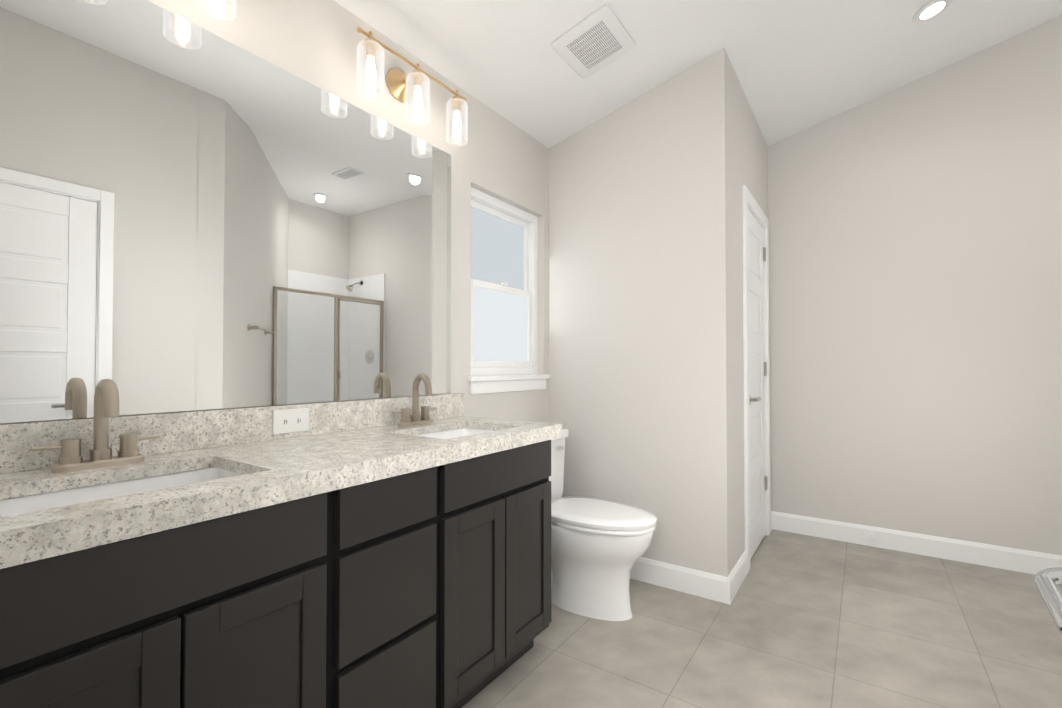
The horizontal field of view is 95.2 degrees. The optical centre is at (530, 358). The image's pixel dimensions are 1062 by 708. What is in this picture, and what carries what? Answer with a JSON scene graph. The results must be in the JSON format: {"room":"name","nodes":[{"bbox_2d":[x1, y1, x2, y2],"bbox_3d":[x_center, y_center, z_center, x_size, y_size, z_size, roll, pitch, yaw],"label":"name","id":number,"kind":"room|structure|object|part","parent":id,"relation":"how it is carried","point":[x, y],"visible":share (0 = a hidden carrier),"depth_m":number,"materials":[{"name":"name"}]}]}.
{"room":"bathroom","nodes":[
{"label":"bathroom","id":0,"kind":"room"},
{"bbox_2d":[0,0,548,423],"bbox_3d":[-0.324,-0.467,2.364,0.120,3.250,4.134,-1,-1,35],"label":"wall","id":1,"kind":"structure","parent":0,"point":[317,42],"depth_m":2.20,"materials":[{"name":"white paint"}]},
{"bbox_2d":[195,0,235,20],"bbox_3d":[-0.998,-1.058,1.141,0.160,0.234,0.551,-1,-1,35],"label":"sconce","id":2,"kind":"object","parent":1,"relation":"attached to","point":[233,7],"visible":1,"depth_m":1.34,"materials":[{"name":"glass"}]},
{"bbox_2d":[0,0,450,422],"bbox_3d":[-0.787,-0.390,1.574,0.006,1.078,1.490,-1,-1,35],"label":"mirror","id":3,"kind":"object","parent":1,"relation":"attached to","point":[193,217],"visible":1,"depth_m":1.35,"materials":[{"name":"clear glass"}]},
{"bbox_2d":[357,26,467,145],"bbox_3d":[-0.468,-1.046,1.912,0.160,0.234,0.551,-1,-1,35],"label":"sconce","id":4,"kind":"object","parent":1,"relation":"attached to","point":[399,84],"visible":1,"depth_m":1.88,"materials":[{"name":"glass"}]},
{"bbox_2d":[471,187,537,375],"bbox_3d":[-0.166,-0.373,2.613,0.082,0.930,0.635,-1,-1,35],"label":"window","id":5,"kind":"structure","parent":1,"relation":"in","point":[504,288],"depth_m":2.63,"materials":[{"name":"white"}]},
{"bbox_3d":[-0.182,-0.576,2.627,0.004,0.382,0.493,-1,-1,34],"label":"glass","id":6,"kind":"part","parent":5,"relation":"part of","materials":[{"name":"clear glass"}]},
{"bbox_3d":[-0.159,-0.170,2.604,0.004,0.382,0.493,-1,-1,34],"label":"glass","id":7,"kind":"part","parent":5,"relation":"part of","materials":[{"name":"glass"}]},
{"bbox_2d":[467,374,549,393],"bbox_3d":[-0.112,0.133,2.573,0.073,0.086,0.687,-1,-1,35],"label":"window sill","id":8,"kind":"structure","parent":1,"relation":"attached to","point":[493,384],"depth_m":2.51,"materials":[{"name":"white wood"}]},
{"bbox_2d":[549,48,732,576],"bbox_3d":[0.552,-0.462,2.651,1.000,3.250,0.120,-1,-1,35],"label":"wall","id":9,"kind":"structure","parent":0,"point":[640,357],"depth_m":2.52,"materials":[{"name":"white paint"}]},
{"bbox_2d":[630,557,730,604],"bbox_3d":[0.520,1.101,2.568,1.014,0.120,0.014,-1,-1,35],"label":"baseboard","id":10,"kind":"structure","parent":9,"relation":"attached to","point":[710,586],"depth_m":2.40,"materials":[{"name":"white wood"}]},
{"bbox_2d":[334,0,1061,147],"bbox_3d":[0.685,-1.605,1.688,2.610,0.733,4.174,-1,-1,35],"label":"ceiling","id":11,"kind":"structure","parent":0,"point":[799,65],"depth_m":2.36,"materials":[{"name":"white paint"}]},
{"bbox_2d":[551,4,635,78],"bbox_3d":[0.282,-1.389,2.154,0.280,0.015,0.310,-17,-10,33],"label":"ceiling vent","id":12,"kind":"object","parent":11,"relation":"in","point":[598,39],"visible":1,"depth_m":2.13,"materials":[{"name":"white plastic"}]},
{"bbox_2d":[913,0,951,23],"bbox_3d":[1.943,-1.685,2.348,0.152,0.009,0.152,-17,-10,33],"label":"recessed light","id":13,"kind":"object","parent":11,"relation":"in","point":[930,10],"visible":1,"depth_m":2.35,"materials":[{"name":"white plastic"}]},
{"bbox_2d":[730,62,767,567],"bbox_3d":[1.276,-0.458,2.927,0.120,3.250,1.154,-1,-1,35],"label":"wall","id":14,"kind":"structure","parent":0,"point":[749,155],"depth_m":2.57,"materials":[{"name":"white paint"}]},
{"bbox_2d":[727,551,747,603],"bbox_3d":[1.046,1.100,2.450,0.014,0.120,0.413,-1,-1,35],"label":"baseboard","id":15,"kind":"structure","parent":14,"relation":"attached to","point":[738,574],"depth_m":2.43,"materials":[{"name":"white wood"}]},
{"bbox_2d":[742,185,770,572],"bbox_3d":[1.332,0.114,2.983,0.138,2.108,0.771,-1,-1,35],"label":"door frame","id":16,"kind":"structure","parent":14,"relation":"attached to","point":[749,202],"depth_m":2.67,"materials":[{"name":"white wood"}]},
{"bbox_2d":[748,209,766,557],"bbox_3d":[1.379,0.147,2.954,0.085,2.018,0.622,-1,-1,35],"label":"closet door","id":17,"kind":"structure","parent":14,"relation":"in","point":[757,371],"depth_m":2.99,"materials":[{"name":"white wood"}]},
{"bbox_3d":[1.278,0.235,2.775,0.050,0.062,0.146,-1,-1,34],"label":"handle","id":18,"kind":"part","parent":17,"relation":"part of","materials":[{"name":"grey metal"}]},
{"bbox_2d":[462,529,1061,707],"bbox_3d":[1.291,1.191,1.228,4.040,0.100,4.134,-1,-1,35],"label":"floor","id":19,"kind":"structure","parent":0,"point":[802,621],"depth_m":1.96,"materials":[{"name":"tile"}]},
{"bbox_2d":[0,373,561,707],"bbox_3d":[-0.553,0.598,1.421,0.544,1.091,1.602,-1,-1,35],"label":"bathroom vanity","id":20,"kind":"object","parent":19,"relation":"on","point":[395,552],"visible":1,"depth_m":1.10,"materials":[{"name":"black wood"}]},
{"bbox_2d":[0,393,463,473],"bbox_3d":[-0.769,0.203,1.576,0.020,0.105,1.602,-1,-1,34],"label":"backsplash","id":21,"kind":"structure","parent":20,"relation":"on","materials":[{"name":"stone"}]},
{"bbox_2d":[0,416,561,568],"bbox_3d":[-0.553,0.280,1.426,0.544,0.052,1.602,-1,-1,34],"label":"countertop","id":22,"kind":"structure","parent":20,"relation":"on","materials":[{"name":"stone"}]},
{"bbox_2d":[31,379,159,472],"bbox_3d":[-0.967,0.148,1.101,0.110,0.201,0.226,-1,-1,34],"label":"faucet","id":23,"kind":"object","parent":22,"relation":"on","point":[128,459],"depth_m":1.10,"materials":[{"name":"beige metal"}]},
{"bbox_2d":[0,467,242,516],"bbox_3d":[-0.811,0.348,0.991,0.338,0.145,0.458,-1,-1,34],"label":"sink","id":24,"kind":"object","parent":22,"relation":"in","point":[48,497],"depth_m":1.07,"materials":[{"name":"white ceramic"}]},
{"bbox_2d":[392,373,436,426],"bbox_3d":[-0.429,0.160,1.884,0.110,0.201,0.226,-1,-1,34],"label":"faucet","id":25,"kind":"object","parent":22,"relation":"on","point":[416,419],"depth_m":1.88,"materials":[{"name":"beige metal"}]},
{"bbox_2d":[415,428,492,438],"bbox_3d":[-0.273,0.360,1.774,0.338,0.145,0.458,-1,-1,34],"label":"sink","id":26,"kind":"object","parent":22,"relation":"in","point":[441,433],"depth_m":1.95,"materials":[{"name":"white ceramic"}]},
{"bbox_2d":[273,408,308,434],"bbox_3d":[-0.768,0.201,1.555,0.006,0.075,0.118,-1,-1,34],"label":"outlet","id":27,"kind":"object","parent":20,"relation":"attached to","point":[286,421],"depth_m":1.55,"materials":[{"name":"white plastic"}]},
{"bbox_2d":[549,428,656,620],"bbox_3d":[0.217,0.766,2.322,0.782,0.784,0.468,-1,-1,35],"label":"toilet","id":28,"kind":"object","parent":19,"relation":"on","point":[599,546],"visible":0.6,"depth_m":2.15,"materials":[{"name":"white ceramic"}]},
{"bbox_3d":[-0.011,0.566,2.482,0.228,0.379,0.468,-1,-1,34],"label":"tank","id":29,"kind":"part","parent":28,"relation":"part of","materials":[{"name":"white ceramic"}]},
{"bbox_3d":[0.309,0.728,2.260,0.559,0.052,0.388,-1,-1,34],"label":"seat","id":30,"kind":"part","parent":28,"relation":"part of","materials":[{"name":"white plastic"}]},
{"bbox_2d":[768,15,1061,555],"bbox_3d":[2.428,-0.458,2.908,4.040,3.250,0.120,-1,-1,35],"label":"wall","id":31,"kind":"structure","parent":0,"point":[915,282],"depth_m":2.88,"materials":[{"name":"white paint"}]},
{"bbox_2d":[771,511,1061,574],"bbox_3d":[2.493,1.104,2.757,2.050,0.120,0.014,-1,-1,35],"label":"baseboard","id":32,"kind":"structure","parent":31,"relation":"attached to","point":[1017,560],"depth_m":2.87,"materials":[{"name":"white wood"}]},
{"bbox_3d":[0.712,-0.500,0.227,0.120,3.250,1.785,-1,-1,35],"label":"wall","id":33,"kind":"structure","parent":0,"visible":0},
{"bbox_2d":[1034,567,1061,633],"bbox_3d":[0.948,0.399,0.800,0.150,0.086,0.202,-1,-1,35],"label":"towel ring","id":34,"kind":"object","parent":33,"relation":"attached to","point":[1048,581],"visible":1,"depth_m":0.83,"materials":[{"name":"silver metal"}]}
]}

